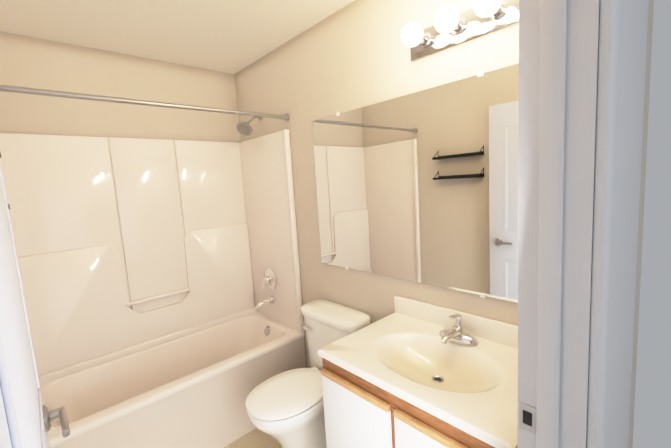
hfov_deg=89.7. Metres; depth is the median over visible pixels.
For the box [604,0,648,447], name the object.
door casing
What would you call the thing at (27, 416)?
door
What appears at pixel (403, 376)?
bathroom vanity
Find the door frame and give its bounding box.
[517,0,619,447]
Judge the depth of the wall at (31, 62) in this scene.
2.12 m
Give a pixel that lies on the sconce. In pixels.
(451, 28)
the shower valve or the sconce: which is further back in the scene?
the shower valve
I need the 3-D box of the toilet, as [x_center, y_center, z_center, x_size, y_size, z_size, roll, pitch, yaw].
[-0.160,0.926,1.850,0.672,0.805,0.466,-10,9,-42]
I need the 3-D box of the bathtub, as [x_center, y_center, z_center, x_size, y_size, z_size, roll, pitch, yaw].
[-1.024,0.393,2.102,1.486,1.907,0.698,-10,9,-42]
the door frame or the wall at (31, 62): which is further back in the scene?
the wall at (31, 62)
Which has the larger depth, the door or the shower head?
the shower head
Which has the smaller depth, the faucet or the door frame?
the door frame
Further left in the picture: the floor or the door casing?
the floor
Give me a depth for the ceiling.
1.83 m
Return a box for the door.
[0,163,69,447]
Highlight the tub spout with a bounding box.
[256,296,274,308]
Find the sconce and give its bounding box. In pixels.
[401,0,518,62]
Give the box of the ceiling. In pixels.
[0,0,353,73]
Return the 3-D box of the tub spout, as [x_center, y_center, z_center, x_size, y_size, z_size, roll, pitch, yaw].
[-0.540,0.596,2.574,0.145,0.068,0.057,-10,9,-42]
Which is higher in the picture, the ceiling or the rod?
the ceiling
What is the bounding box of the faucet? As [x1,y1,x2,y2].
[439,314,477,345]
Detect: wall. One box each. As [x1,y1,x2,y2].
[0,31,239,142]
[234,0,653,447]
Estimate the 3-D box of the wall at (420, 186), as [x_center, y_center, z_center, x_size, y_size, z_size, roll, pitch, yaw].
[0.135,0.069,1.965,0.131,2.440,2.440,-10,9,-42]
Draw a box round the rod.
[0,85,288,121]
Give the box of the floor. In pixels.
[224,428,281,447]
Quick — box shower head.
[236,112,261,135]
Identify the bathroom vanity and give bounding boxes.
[318,295,517,447]
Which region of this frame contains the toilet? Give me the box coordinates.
[245,300,369,447]
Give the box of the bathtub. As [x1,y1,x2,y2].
[0,129,306,447]
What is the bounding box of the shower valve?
[262,268,276,289]

